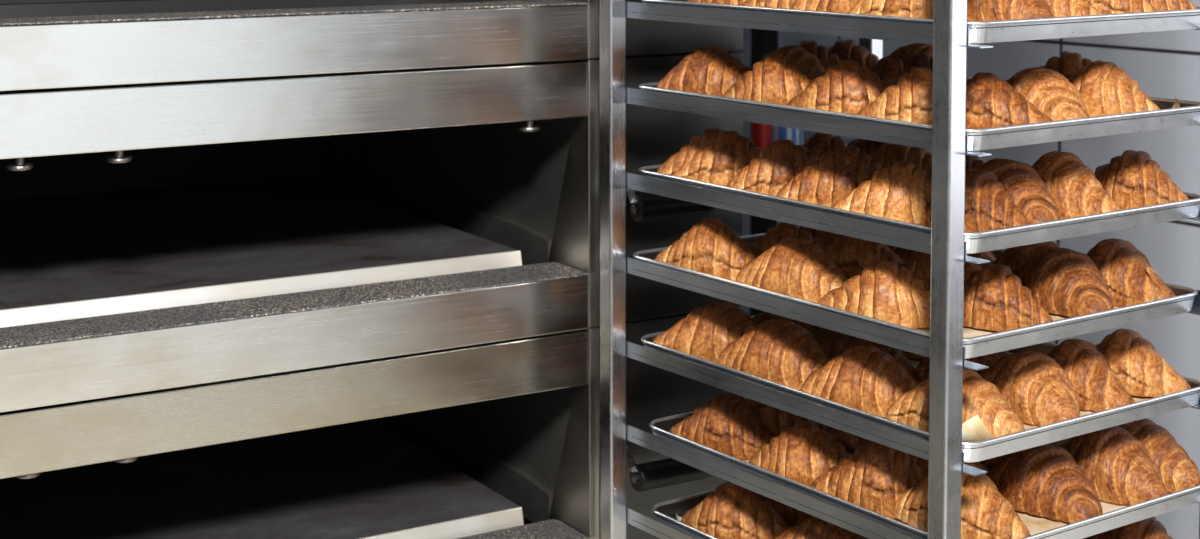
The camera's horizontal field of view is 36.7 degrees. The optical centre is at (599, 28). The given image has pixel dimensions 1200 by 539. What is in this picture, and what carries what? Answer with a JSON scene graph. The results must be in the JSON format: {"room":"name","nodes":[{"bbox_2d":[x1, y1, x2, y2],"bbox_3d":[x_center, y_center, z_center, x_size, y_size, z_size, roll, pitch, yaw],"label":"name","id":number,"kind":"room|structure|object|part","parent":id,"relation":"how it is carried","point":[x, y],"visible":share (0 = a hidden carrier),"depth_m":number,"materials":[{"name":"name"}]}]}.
{"room":"commercial kitchen","nodes":[
{"label":"commercial kitchen","id":0,"kind":"room"},
{"bbox_2d":[737,0,1199,538],"bbox_3d":[0.974,-0.284,3.275,0.120,3.000,2.160,-3,5,-35],"label":"wall","id":1,"kind":"structure","parent":0,"point":[1164,64],"depth_m":3.20,"materials":[{"name":"white tile"}]},
{"bbox_2d":[750,29,777,315],"bbox_3d":[0.357,-0.328,3.915,0.043,3.000,0.040,-3,5,-35],"label":"trim","id":2,"kind":"structure","parent":1,"relation":"attached to","point":[763,42],"depth_m":3.94,"materials":[{"name":"black"}]},
{"bbox_3d":[0.400,0.313,3.669,0.409,0.126,0.240,-3,5,-35],"label":"wall shelf","id":3,"kind":"object","parent":1,"relation":"attached to","visible":0},
{"bbox_2d":[751,122,770,148],"bbox_3d":[0.320,0.204,3.593,0.042,0.101,0.042,-3,5,-35],"label":"canister","id":4,"kind":"object","parent":3,"relation":"on","point":[760,133],"visible":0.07,"depth_m":3.58,"materials":[{"name":"red paint"}]},
{"bbox_2d":[771,125,802,144],"bbox_3d":[0.376,0.145,3.628,0.064,0.213,0.064,-3,5,-35],"label":"bottle","id":5,"kind":"object","parent":3,"relation":"on","point":[777,133],"visible":0.02,"depth_m":3.61,"materials":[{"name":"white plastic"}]},
{"bbox_3d":[0.292,1.420,1.160,3.820,0.100,5.240,-3,5,-35],"label":"floor","id":6,"kind":"structure","parent":0,"visible":0},
{"bbox_2d":[0,0,742,538],"bbox_3d":[-0.724,0.246,2.553,1.606,2.051,1.088,-3,5,-31],"label":"oven","id":7,"kind":"object","parent":6,"relation":"on","point":[270,269],"visible":0.84,"depth_m":2.41,"materials":[{"name":"metal"}]},
{"bbox_3d":[-0.581,0.105,2.102,1.299,0.074,0.030,-3,5,-31],"label":"panel","id":8,"kind":"part","parent":7,"relation":"part of","materials":[{"name":"metal"}]},
{"bbox_3d":[-0.580,0.028,2.096,1.299,0.074,0.032,-3,5,-31],"label":"panel","id":9,"kind":"part","parent":7,"relation":"part of","materials":[{"name":"metal"}]},
{"bbox_3d":[-0.580,0.469,2.127,1.299,0.074,0.030,-3,5,-31],"label":"panel","id":10,"kind":"part","parent":7,"relation":"part of","materials":[{"name":"metal"}]},
{"bbox_3d":[-0.580,0.392,2.121,1.299,0.074,0.032,-3,5,-31],"label":"panel","id":11,"kind":"part","parent":7,"relation":"part of","materials":[{"name":"metal"}]},
{"bbox_3d":[-0.280,0.295,2.897,0.011,0.064,0.822,-3,5,-31],"label":"chamber rail","id":12,"kind":"part","parent":7,"relation":"part of","materials":[{"name":"metal"}]},
{"bbox_3d":[-0.279,0.659,2.923,0.011,0.064,0.822,-3,5,-31],"label":"chamber rail","id":13,"kind":"part","parent":7,"relation":"part of","materials":[{"name":"metal"}]},
{"bbox_3d":[-0.040,0.217,2.484,0.010,0.225,0.113,-3,5,-31],"label":"cheek plate","id":14,"kind":"part","parent":7,"relation":"part of","materials":[{"name":"grey metal"}]},
{"bbox_3d":[-0.039,0.581,2.509,0.010,0.225,0.113,-3,5,-31],"label":"cheek plate","id":15,"kind":"part","parent":7,"relation":"part of","materials":[{"name":"grey metal"}]},
{"bbox_3d":[-0.041,-0.147,2.458,0.010,0.225,0.113,-3,5,-31],"label":"cheek plate","id":16,"kind":"part","parent":7,"relation":"part of","materials":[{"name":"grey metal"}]},
{"bbox_3d":[-0.016,0.222,2.450,0.016,0.363,0.030,-3,5,-31],"label":"frame post","id":17,"kind":"part","parent":7,"relation":"part of","materials":[{"name":"grey metal"}]},
{"bbox_3d":[-0.015,0.586,2.476,0.016,0.363,0.030,-3,5,-31],"label":"frame post","id":18,"kind":"part","parent":7,"relation":"part of","materials":[{"name":"grey metal"}]},
{"bbox_3d":[-0.017,-0.142,2.425,0.016,0.363,0.030,-3,5,-31],"label":"frame post","id":19,"kind":"part","parent":7,"relation":"part of","materials":[{"name":"grey metal"}]},
{"bbox_3d":[0.094,0.217,2.517,0.239,0.363,0.028,-3,5,-31],"label":"panel","id":20,"kind":"part","parent":7,"relation":"part of","materials":[{"name":"metal"}]},
{"bbox_3d":[0.095,0.581,2.543,0.239,0.363,0.028,-3,5,-31],"label":"panel","id":21,"kind":"part","parent":7,"relation":"part of","materials":[{"name":"metal"}]},
{"bbox_3d":[0.093,-0.147,2.491,0.239,0.363,0.028,-3,5,-31],"label":"panel","id":22,"kind":"part","parent":7,"relation":"part of","materials":[{"name":"metal"}]},
{"bbox_3d":[0.099,0.601,2.458,0.119,0.036,0.036,-3,5,-31],"label":"handle","id":23,"kind":"part","parent":7,"relation":"part of","materials":[{"name":"black plastic"}]},
{"bbox_3d":[0.098,0.237,2.432,0.119,0.036,0.036,-3,5,-31],"label":"handle","id":24,"kind":"part","parent":7,"relation":"part of","materials":[{"name":"black plastic"}]},
{"bbox_2d":[600,0,1199,538],"bbox_3d":[0.372,0.319,2.230,0.486,1.946,0.656,-3,5,-35],"label":"rack","id":25,"kind":"object","parent":6,"relation":"on","point":[948,33],"visible":0.71,"depth_m":2.07,"materials":[{"name":"metal"}]},
{"bbox_3d":[0.017,0.273,2.335,0.026,1.815,0.026,-3,5,-35],"label":"post","id":26,"kind":"part","parent":25,"relation":"part of","materials":[{"name":"metal"}]},
{"bbox_2d":[652,489,717,538],"bbox_3d":[0.395,0.639,2.232,0.415,0.024,0.583,-3,5,-35],"label":"baking tray","id":27,"kind":"object","parent":25,"relation":"on","point":[665,512],"visible":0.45,"depth_m":2.36,"materials":[{"name":"metal"}]},
{"bbox_3d":[0.399,0.641,2.235,0.366,0.014,0.548,-3,5,-35],"label":"sheet","id":28,"kind":"object","parent":27,"relation":"on","visible":0},
{"bbox_2d":[681,481,790,538],"bbox_3d":[0.173,0.608,2.283,0.094,0.076,0.155,-3,5,-35],"label":"croissant","id":29,"kind":"object","parent":28,"relation":"on","point":[733,511],"visible":0.76,"depth_m":2.25,"materials":[{"name":"food"}]},
{"bbox_2d":[762,495,813,526],"bbox_3d":[0.242,0.604,2.348,0.151,0.074,0.087,3,5,37],"label":"croissant","id":30,"kind":"object","parent":28,"relation":"on","point":[791,516],"visible":0.06,"depth_m":2.31,"materials":[{"name":"food"}]},
{"bbox_2d":[775,517,867,538],"bbox_3d":[0.266,0.618,2.161,0.167,0.074,0.091,1,4,17],"label":"croissant","id":31,"kind":"object","parent":28,"relation":"on","point":[812,527],"visible":0.64,"depth_m":2.14,"materials":[{"name":"food"}]},
{"bbox_2d":[1083,517,1173,538],"bbox_3d":[0.637,0.615,2.161,0.094,0.078,0.154,-2,4,-20],"label":"croissant","id":32,"kind":"object","parent":28,"relation":"on","point":[1149,528],"visible":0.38,"depth_m":2.13,"materials":[{"name":"food"}]},
{"bbox_3d":[0.387,0.253,2.597,0.026,1.815,0.026,-3,5,-35],"label":"post","id":33,"kind":"part","parent":25,"relation":"part of","materials":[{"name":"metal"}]},
{"bbox_2d":[633,228,1197,358],"bbox_3d":[0.369,0.309,2.224,0.415,0.024,0.583,-3,5,-35],"label":"baking tray","id":34,"kind":"object","parent":25,"relation":"on","point":[1182,302],"visible":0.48,"depth_m":2.01,"materials":[{"name":"metal"}]},
{"bbox_2d":[917,270,1155,337],"bbox_3d":[0.373,0.295,2.225,0.366,0.045,0.548,-3,5,-35],"label":"sheet","id":35,"kind":"object","parent":34,"relation":"on","point":[968,332],"visible":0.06,"depth_m":2.00,"materials":[{"name":"paper"}]},
{"bbox_2d":[654,217,758,280],"bbox_3d":[0.143,0.277,2.284,0.095,0.076,0.148,-3,5,-38],"label":"croissant","id":36,"kind":"object","parent":35,"relation":"on","point":[711,246],"visible":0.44,"depth_m":2.25,"materials":[{"name":"food"}]},
{"bbox_2d":[749,222,828,255],"bbox_3d":[0.242,0.280,2.318,0.147,0.065,0.085,3,5,34],"label":"croissant","id":37,"kind":"object","parent":35,"relation":"on","point":[774,235],"visible":0.13,"depth_m":2.30,"materials":[{"name":"food"}]},
{"bbox_2d":[736,238,848,302],"bbox_3d":[0.233,0.287,2.159,0.139,0.073,0.102,0,4,-1],"label":"croissant","id":38,"kind":"object","parent":35,"relation":"on","point":[799,268],"visible":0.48,"depth_m":2.13,"materials":[{"name":"food"}]},
{"bbox_2d":[799,226,842,246],"bbox_3d":[0.305,0.272,2.369,0.158,0.072,0.085,3,6,30],"label":"croissant","id":39,"kind":"object","parent":35,"relation":"on","point":[827,238],"visible":0.02,"depth_m":2.33,"materials":[{"name":"food"}]},
{"bbox_2d":[824,235,903,278],"bbox_3d":[0.323,0.283,2.224,0.095,0.073,0.147,-2,5,-28],"label":"croissant","id":40,"kind":"object","parent":35,"relation":"on","point":[852,255],"visible":0.21,"depth_m":2.19,"materials":[{"name":"food"}]},
{"bbox_2d":[817,260,929,328],"bbox_3d":[0.319,0.296,2.043,0.153,0.070,0.088,4,6,43],"label":"croissant","id":41,"kind":"object","parent":35,"relation":"on","point":[887,292],"visible":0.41,"depth_m":2.01,"materials":[{"name":"brown food"}]},
{"bbox_2d":[888,245,895,251],"bbox_3d":[0.366,0.268,2.423,0.144,0.073,0.090,4,5,42],"label":"croissant","id":42,"kind":"object","parent":35,"relation":"on","point":[892,248],"visible":0.02,"depth_m":2.38,"materials":[{"name":"food"}]},
{"bbox_2d":[898,251,981,289],"bbox_3d":[0.399,0.288,2.117,0.148,0.076,0.091,0,4,1],"label":"croissant","id":43,"kind":"object","parent":35,"relation":"on","point":[918,264],"visible":0.06,"depth_m":2.09,"materials":[{"name":"food"}]},
{"bbox_2d":[894,247,995,267],"bbox_3d":[0.442,0.278,2.307,0.135,0.070,0.096,0,4,7],"label":"croissant","id":44,"kind":"object","parent":35,"relation":"on","point":[904,254],"visible":0.12,"depth_m":2.28,"materials":[{"name":"food"}]},
{"bbox_2d":[963,263,1052,331],"bbox_3d":[0.441,0.298,2.021,0.084,0.070,0.146,-3,5,-37],"label":"croissant","id":45,"kind":"object","parent":35,"relation":"on","point":[995,298],"visible":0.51,"depth_m":1.99,"materials":[{"name":"food"}]},
{"bbox_2d":[991,241,1059,274],"bbox_3d":[0.523,0.286,2.178,0.140,0.071,0.090,2,5,27],"label":"croissant","id":46,"kind":"object","parent":35,"relation":"on","point":[1015,258],"visible":0.12,"depth_m":2.16,"materials":[{"name":"food"}]},
{"bbox_2d":[1016,247,1113,316],"bbox_3d":[0.539,0.291,2.100,0.090,0.073,0.147,-4,6,-44],"label":"croissant","id":47,"kind":"object","parent":35,"relation":"on","point":[1066,282],"visible":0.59,"depth_m":2.07,"materials":[{"name":"brown food"}]},
{"bbox_2d":[1086,238,1175,307],"bbox_3d":[0.614,0.287,2.155,0.094,0.074,0.153,-1,4,-11],"label":"croissant","id":48,"kind":"object","parent":35,"relation":"on","point":[1122,266],"visible":0.52,"depth_m":2.11,"materials":[{"name":"food"}]},
{"bbox_2d":[638,77,1199,150],"bbox_3d":[0.376,0.090,2.198,0.415,0.024,0.583,-3,5,-35],"label":"baking tray","id":49,"kind":"object","parent":25,"relation":"on","point":[1188,114],"visible":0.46,"depth_m":1.97,"materials":[{"name":"metal"}]},
{"bbox_2d":[1172,97,1179,107],"bbox_3d":[0.380,0.085,2.201,0.366,0.029,0.548,-3,5,-35],"label":"sheet","id":50,"kind":"object","parent":49,"relation":"on","point":[1176,104],"visible":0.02,"depth_m":2.09,"materials":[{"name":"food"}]},
{"bbox_2d":[657,46,752,95],"bbox_3d":[0.143,0.057,2.292,0.148,0.072,0.092,0,4,0],"label":"croissant","id":51,"kind":"object","parent":50,"relation":"on","point":[708,70],"visible":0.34,"depth_m":2.26,"materials":[{"name":"food"}]},
{"bbox_2d":[723,54,813,104],"bbox_3d":[0.214,0.066,2.179,0.153,0.072,0.086,3,5,37],"label":"croissant","id":52,"kind":"object","parent":50,"relation":"on","point":[775,80],"visible":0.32,"depth_m":2.15,"materials":[{"name":"food"}]},
{"bbox_2d":[751,45,825,78],"bbox_3d":[0.241,0.056,2.324,0.153,0.070,0.082,1,5,29],"label":"croissant","id":53,"kind":"object","parent":50,"relation":"on","point":[808,62],"visible":0.11,"depth_m":2.30,"materials":[{"name":"food"}]},
{"bbox_2d":[799,40,838,68],"bbox_3d":[0.273,0.051,2.402,0.145,0.072,0.088,4,5,42],"label":"croissant","id":54,"kind":"object","parent":50,"relation":"on","point":[821,52],"visible":0.09,"depth_m":2.37,"materials":[{"name":"food"}]},
{"bbox_2d":[787,59,889,114],"bbox_3d":[0.288,0.071,2.094,0.141,0.073,0.086,2,5,32],"label":"croissant","id":55,"kind":"object","parent":50,"relation":"on","point":[847,86],"visible":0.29,"depth_m":2.07,"materials":[{"name":"food"}]},
{"bbox_2d":[827,39,878,68],"bbox_3d":[0.336,0.048,2.458,0.086,0.068,0.152,-4,5,-42],"label":"croissant","id":56,"kind":"object","parent":50,"relation":"on","point":[848,49],"visible":0.11,"depth_m":2.43,"materials":[{"name":"food"}]},
{"bbox_2d":[872,58,913,85],"bbox_3d":[0.352,0.069,2.157,0.147,0.068,0.086,3,5,41],"label":"croissant","id":57,"kind":"object","parent":50,"relation":"on","point":[889,71],"visible":0.09,"depth_m":2.13,"materials":[{"name":"food"}]},
{"bbox_2d":[857,67,932,124],"bbox_3d":[0.359,0.078,2.010,0.146,0.071,0.088,3,5,39],"label":"croissant","id":58,"kind":"object","parent":50,"relation":"on","point":[910,99],"visible":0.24,"depth_m":1.98,"materials":[{"name":"food"}]},
{"bbox_2d":[900,52,932,72],"bbox_3d":[0.391,0.063,2.247,0.139,0.067,0.084,3,5,38],"label":"croissant","id":59,"kind":"object","parent":50,"relation":"on","point":[920,60],"visible":0.06,"depth_m":2.22,"materials":[{"name":"food"}]},
{"bbox_2d":[870,43,967,79],"bbox_3d":[0.409,0.053,2.361,0.156,0.072,0.087,1,4,22],"label":"croissant","id":60,"kind":"object","parent":50,"relation":"on","point":[900,52],"visible":0.12,"depth_m":2.34,"materials":[{"name":"food"}]},
{"bbox_2d":[966,72,1051,128],"bbox_3d":[0.424,0.081,1.981,0.089,0.068,0.139,-2,5,-29],"label":"croissant","id":61,"kind":"object","parent":50,"relation":"on","point":[991,101],"visible":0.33,"depth_m":1.94,"materials":[{"name":"food"}]},
{"bbox_2d":[1006,67,1088,120],"bbox_3d":[0.492,0.077,2.035,0.144,0.068,0.089,3,5,39],"label":"croissant","id":62,"kind":"object","parent":50,"relation":"on","point":[1049,91],"visible":0.44,"depth_m":2.00,"materials":[{"name":"food"}]},
{"bbox_2d":[1040,51,1092,78],"bbox_3d":[0.563,0.064,2.186,0.164,0.073,0.091,3,5,25],"label":"croissant","id":63,"kind":"object","parent":50,"relation":"on","point":[1068,64],"visible":0.09,"depth_m":2.16,"materials":[{"name":"food"}]},
{"bbox_2d":[1068,60,1160,116],"bbox_3d":[0.577,0.072,2.094,0.090,0.071,0.147,-2,4,-23],"label":"croissant","id":64,"kind":"object","parent":50,"relation":"on","point":[1105,88],"visible":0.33,"depth_m":2.05,"materials":[{"name":"food"}]},
{"bbox_2d":[639,145,1199,253],"bbox_3d":[0.377,0.199,2.221,0.415,0.024,0.583,-3,5,-35],"label":"baking tray","id":65,"kind":"object","parent":25,"relation":"on","point":[990,240],"visible":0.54,"depth_m":2.00,"materials":[{"name":"metal"}]},
{"bbox_2d":[641,315,1199,461],"bbox_3d":[0.380,0.418,2.231,0.415,0.024,0.583,-3,5,-35],"label":"baking tray","id":66,"kind":"object","parent":25,"relation":"on","point":[978,451],"visible":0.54,"depth_m":2.02,"materials":[{"name":"metal"}]},
{"bbox_2d":[908,352,1153,441],"bbox_3d":[0.384,0.410,2.233,0.366,0.037,0.548,-3,5,-35],"label":"sheet","id":67,"kind":"object","parent":66,"relation":"on","point":[974,429],"visible":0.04,"depth_m":1.94,"materials":[{"name":"paper"}]},
{"bbox_2d":[650,301,755,362],"bbox_3d":[0.148,0.385,2.310,0.174,0.075,0.098,2,5,23],"label":"croissant","id":68,"kind":"object","parent":67,"relation":"on","point":[705,332],"visible":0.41,"depth_m":2.28,"materials":[{"name":"food"}]},
{"bbox_2d":[717,319,830,389],"bbox_3d":[0.219,0.392,2.202,0.168,0.076,0.097,3,6,32],"label":"croissant","id":69,"kind":"object","parent":67,"relation":"on","point":[783,352],"visible":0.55,"depth_m":2.17,"materials":[{"name":"brown food"}]},
{"bbox_2d":[752,311,828,340],"bbox_3d":[0.241,0.385,2.345,0.153,0.070,0.087,0,5,19],"label":"croissant","id":70,"kind":"object","parent":67,"relation":"on","point":[817,332],"visible":0.07,"depth_m":2.31,"materials":[{"name":"food"}]},
{"bbox_2d":[800,346,918,417],"bbox_3d":[0.305,0.402,2.081,0.147,0.074,0.100,0,4,1],"label":"croissant","id":71,"kind":"object","parent":67,"relation":"on","point":[868,379],"visible":0.6,"depth_m":2.05,"materials":[{"name":"brown food"}]},
{"bbox_2d":[816,330,916,381],"bbox_3d":[0.317,0.395,2.229,0.154,0.068,0.085,1,4,28],"label":"croissant","id":72,"kind":"object","parent":67,"relation":"on","point":[834,343],"visible":0.27,"depth_m":2.20,"materials":[{"name":"food"}]},
{"bbox_2d":[900,350,924,358],"bbox_3d":[0.443,0.387,2.323,0.140,0.070,0.082,0,4,-3],"label":"croissant","id":73,"kind":"object","parent":67,"relation":"on","point":[908,354],"visible":0.04,"depth_m":2.30,"materials":[{"name":"food"}]},
{"bbox_2d":[885,368,1024,437],"bbox_3d":[0.391,0.409,1.992,0.150,0.073,0.096,0,4,8],"label":"croissant","id":74,"kind":"object","parent":67,"relation":"on","point":[980,396],"visible":0.62,"depth_m":1.97,"materials":[{"name":"food"}]},
{"bbox_2d":[915,350,1010,381],"bbox_3d":[0.448,0.397,2.179,0.137,0.070,0.087,0,4,8],"label":"croissant","id":75,"kind":"object","parent":67,"relation":"on","point":[922,370],"visible":0.23,"depth_m":2.15,"materials":[{"name":"food"}]},
{"bbox_2d":[979,351,1079,425],"bbox_3d":[0.487,0.403,2.064,0.093,0.073,0.166,-3,5,-34],"label":"croissant","id":76,"kind":"object","parent":67,"relation":"on","point":[1034,385],"visible":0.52,"depth_m":2.02,"materials":[{"name":"brown food"}]},
{"bbox_2d":[1047,339,1134,411],"bbox_3d":[0.557,0.400,2.116,0.092,0.072,0.145,-1,4,-10],"label":"croissant","id":77,"kind":"object","parent":67,"relation":"on","point":[1097,387],"visible":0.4,"depth_m":2.07,"materials":[{"name":"food"}]},
{"bbox_2d":[1095,328,1190,397],"bbox_3d":[0.631,0.396,2.166,0.093,0.074,0.146,-2,4,-19],"label":"croissant","id":78,"kind":"object","parent":67,"relation":"on","point":[1142,371],"visible":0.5,"depth_m":2.12,"materials":[{"name":"food"}]},
{"bbox_2d":[641,0,1199,43],"bbox_3d":[0.380,-0.020,2.198,0.415,0.024,0.583,-3,5,-35],"label":"baking tray","id":79,"kind":"object","parent":25,"relation":"on","point":[980,32],"visible":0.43,"depth_m":1.96,"materials":[{"name":"metal"}]},
{"bbox_2d":[649,411,1199,538],"bbox_3d":[0.391,0.529,2.229,0.415,0.024,0.583,-3,5,-35],"label":"baking tray","id":80,"kind":"object","parent":25,"relation":"on","point":[660,427],"visible":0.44,"depth_m":2.05,"materials":[{"name":"metal"}]},
{"bbox_2d":[740,459,1170,534],"bbox_3d":[0.395,0.538,2.233,0.366,0.001,0.548,-3,5,-35],"label":"sheet","id":81,"kind":"object","parent":80,"relation":"on","point":[1035,524],"visible":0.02,"depth_m":2.03,"materials":[{"name":"paper"}]},
{"bbox_2d":[669,392,772,459],"bbox_3d":[0.162,0.499,2.295,0.093,0.072,0.150,-3,5,-36],"label":"croissant","id":82,"kind":"object","parent":81,"relation":"on","point":[727,424],"visible":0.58,"depth_m":2.26,"materials":[{"name":"food"}]},
{"bbox_2d":[745,398,823,436],"bbox_3d":[0.227,0.496,2.338,0.092,0.072,0.156,-4,6,-44],"label":"croissant","id":83,"kind":"object","parent":81,"relation":"on","point":[774,420],"visible":0.1,"depth_m":2.30,"materials":[{"name":"food"}]},
{"bbox_2d":[748,421,850,485],"bbox_3d":[0.247,0.508,2.165,0.161,0.073,0.096,4,6,44],"label":"croissant","id":84,"kind":"object","parent":81,"relation":"on","point":[802,452],"visible":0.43,"depth_m":2.13,"materials":[{"name":"food"}]},
{"bbox_2d":[822,425,869,453],"bbox_3d":[0.314,0.504,2.232,0.154,0.068,0.089,1,5,34],"label":"croissant","id":85,"kind":"object","parent":81,"relation":"on","point":[850,441],"visible":0.02,"depth_m":2.19,"materials":[{"name":"food"}]},
{"bbox_2d":[810,441,924,519],"bbox_3d":[0.324,0.510,2.076,0.093,0.079,0.157,-4,5,-42],"label":"croissant","id":86,"kind":"object","parent":81,"relation":"on","point":[872,478],"visible":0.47,"depth_m":2.05,"materials":[{"name":"brown food"}]},
{"bbox_2d":[907,453,988,477],"bbox_3d":[0.389,0.512,2.133,0.150,0.068,0.086,0,4,-1],"label":"croissant","id":87,"kind":"object","parent":81,"relation":"on","point":[922,463],"visible":0.06,"depth_m":2.11,"materials":[{"name":"food"}]},
{"bbox_2d":[894,462,1030,538],"bbox_3d":[0.398,0.517,1.992,0.102,0.076,0.161,-2,4,-23],"label":"croissant","id":88,"kind":"object","parent":81,"relation":"on","point":[985,513],"visible":0.67,"depth_m":1.95,"materials":[{"name":"brown food"}]},
{"bbox_2d":[980,454,1007,468],"bbox_3d":[0.453,0.508,2.180,0.156,0.068,0.088,0,5,24],"label":"croissant","id":89,"kind":"object","parent":81,"relation":"on","point":[989,463],"visible":0.02,"depth_m":2.14,"materials":[{"name":"food"}]},
{"bbox_2d":[986,444,1102,523],"bbox_3d":[0.507,0.513,2.073,0.153,0.075,0.094,3,5,34],"label":"croissant","id":90,"kind":"object","parent":81,"relation":"on","point":[1046,480],"visible":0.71,"depth_m":2.04,"materials":[{"name":"brown food"}]},
{"bbox_2d":[1058,426,1168,509],"bbox_3d":[0.592,0.505,2.129,0.176,0.080,0.101,3,6,44],"label":"croissant","id":91,"kind":"object","parent":81,"relation":"on","point":[1120,469],"visible":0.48,"depth_m":2.09,"materials":[{"name":"brown food"}]},
{"bbox_2d":[1118,418,1199,492],"bbox_3d":[0.645,0.505,2.167,0.150,0.077,0.104,1,4,18],"label":"croissant","id":92,"kind":"object","parent":81,"relation":"on","point":[1178,472],"visible":0.34,"depth_m":2.12,"materials":[{"name":"food"}]},
{"bbox_3d":[0.356,0.305,1.858,0.026,1.815,0.026,-3,5,-35],"label":"post","id":93,"kind":"part","parent":25,"relation":"part of","materials":[{"name":"metal"}]},
{"bbox_3d":[0.384,-0.011,2.202,0.366,0.001,0.548,-3,5,-35],"label":"sheet","id":94,"kind":"object","parent":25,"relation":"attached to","visible":0},
{"bbox_2d":[686,0,745,4],"bbox_3d":[0.180,-0.051,2.251,0.151,0.074,0.094,3,5,40],"label":"croissant","id":95,"kind":"object","parent":94,"relation":"on","point":[728,2],"visible":0.03,"depth_m":2.22,"materials":[{"name":"food"}]},
{"bbox_2d":[741,0,794,8],"bbox_3d":[0.245,-0.043,2.170,0.149,0.070,0.093,3,5,36],"label":"croissant","id":96,"kind":"object","parent":94,"relation":"on","point":[785,4],"visible":0.09,"depth_m":2.15,"materials":[{"name":"food"}]},
{"bbox_2d":[790,0,858,12],"bbox_3d":[0.296,-0.040,2.086,0.148,0.077,0.100,-1,4,-11],"label":"croissant","id":97,"kind":"object","parent":94,"relation":"on","point":[842,6],"visible":0.15,"depth_m":2.06,"materials":[{"name":"food"}]},
{"bbox_2d":[848,0,933,18],"bbox_3d":[0.348,-0.032,2.021,0.145,0.069,0.091,0,4,-2],"label":"croissant","id":98,"kind":"object","parent":94,"relation":"on","point":[924,9],"visible":0.19,"depth_m":1.98,"materials":[{"name":"food"}]},
{"bbox_2d":[967,0,1053,20],"bbox_3d":[0.431,-0.034,1.991,0.165,0.077,0.094,3,5,35],"label":"croissant","id":99,"kind":"object","parent":94,"relation":"on","point":[977,10],"visible":0.27,"depth_m":1.94,"materials":[{"name":"food"}]},
{"bbox_2d":[1046,0,1103,16],"bbox_3d":[0.493,-0.035,2.029,0.093,0.072,0.163,-3,6,-44],"label":"croissant","id":100,"kind":"object","parent":94,"relation":"on","point":[1059,8],"visible":0.2,"depth_m":1.98,"materials":[{"name":"food"}]},
{"bbox_2d":[1088,0,1155,13],"bbox_3d":[0.564,-0.041,2.077,0.099,0.077,0.150,-2,4,-26],"label":"croissant","id":101,"kind":"object","parent":94,"relation":"on","point":[1105,6],"visible":0.19,"depth_m":2.03,"materials":[{"name":"food"}]},
{"bbox_2d":[1146,0,1197,10],"bbox_3d":[0.624,-0.040,2.114,0.152,0.070,0.084,1,3,28],"label":"croissant","id":102,"kind":"object","parent":94,"relation":"on","point":[1159,5],"visible":0.11,"depth_m":2.07,"materials":[{"name":"food"}]},
{"bbox_3d":[0.381,0.208,2.225,0.366,0.001,0.548,-3,5,-35],"label":"sheet","id":103,"kind":"object","parent":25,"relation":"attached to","visible":0},
{"bbox_2d":[657,129,722,175],"bbox_3d":[0.147,0.165,2.334,0.146,0.073,0.095,-2,4,-21],"label":"croissant","id":104,"kind":"object","parent":103,"relation":"on","point":[686,153],"visible":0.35,"depth_m":2.31,"materials":[{"name":"food"}]},
{"bbox_2d":[673,130,760,185],"bbox_3d":[0.166,0.166,2.311,0.150,0.073,0.090,0,5,4],"label":"croissant","id":105,"kind":"object","parent":103,"relation":"on","point":[722,158],"visible":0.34,"depth_m":2.28,"materials":[{"name":"food"}]},
{"bbox_2d":[727,139,819,195],"bbox_3d":[0.227,0.173,2.225,0.152,0.074,0.086,-1,4,-17],"label":"croissant","id":106,"kind":"object","parent":103,"relation":"on","point":[775,165],"visible":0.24,"depth_m":2.19,"materials":[{"name":"food"}]},
{"bbox_2d":[802,132,848,157],"bbox_3d":[0.295,0.166,2.369,0.086,0.065,0.135,-3,5,-39],"label":"croissant","id":107,"kind":"object","parent":103,"relation":"on","point":[818,144],"visible":0.09,"depth_m":2.34,"materials":[{"name":"food"}]},
{"bbox_2d":[777,146,881,206],"bbox_3d":[0.283,0.177,2.141,0.156,0.075,0.094,-1,4,-19],"label":"croissant","id":108,"kind":"object","parent":103,"relation":"on","point":[824,182],"visible":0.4,"depth_m":2.11,"materials":[{"name":"food"}]},
{"bbox_2d":[847,138,888,155],"bbox_3d":[0.373,0.161,2.408,0.143,0.071,0.087,3,5,38],"label":"croissant","id":109,"kind":"object","parent":103,"relation":"on","point":[870,147],"visible":0.02,"depth_m":2.38,"materials":[{"name":"food"}]},
{"bbox_2d":[832,162,931,224],"bbox_3d":[0.337,0.186,2.055,0.155,0.070,0.089,-1,4,-6],"label":"croissant","id":110,"kind":"object","parent":103,"relation":"on","point":[902,192],"visible":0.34,"depth_m":2.02,"materials":[{"name":"food"}]},
{"bbox_2d":[870,143,931,171],"bbox_3d":[0.382,0.171,2.265,0.142,0.070,0.082,0,4,-2],"label":"croissant","id":111,"kind":"object","parent":103,"relation":"on","point":[889,154],"visible":0.16,"depth_m":2.24,"materials":[{"name":"food"}]},
{"bbox_2d":[927,155,984,178],"bbox_3d":[0.427,0.179,2.141,0.147,0.070,0.086,2,5,33],"label":"croissant","id":112,"kind":"object","parent":103,"relation":"on","point":[971,162],"visible":0.02,"depth_m":2.12,"materials":[{"name":"food"}]},
{"bbox_2d":[921,169,1029,231],"bbox_3d":[0.415,0.190,1.992,0.088,0.071,0.143,-2,4,-23],"label":"croissant","id":113,"kind":"object","parent":103,"relation":"on","point":[988,204],"visible":0.43,"depth_m":1.95,"materials":[{"name":"food"}]},
{"bbox_2d":[978,158,1059,223],"bbox_3d":[0.460,0.184,2.033,0.092,0.075,0.156,-1,3,-28],"label":"croissant","id":114,"kind":"object","parent":103,"relation":"on","point":[1030,194],"visible":0.38,"depth_m":2.00,"materials":[{"name":"food"}]},
{"bbox_2d":[1031,151,1122,218],"bbox_3d":[0.533,0.180,2.087,0.092,0.076,0.168,-4,5,-28],"label":"croissant","id":115,"kind":"object","parent":103,"relation":"on","point":[1076,191],"visible":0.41,"depth_m":2.05,"materials":[{"name":"food"}]},
{"bbox_2d":[1094,150,1188,209],"bbox_3d":[0.632,0.178,2.150,0.153,0.069,0.088,4,7,37],"label":"croissant","id":116,"kind":"object","parent":103,"relation":"on","point":[1132,179],"visible":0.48,"depth_m":2.11,"materials":[{"name":"food"}]}
]}

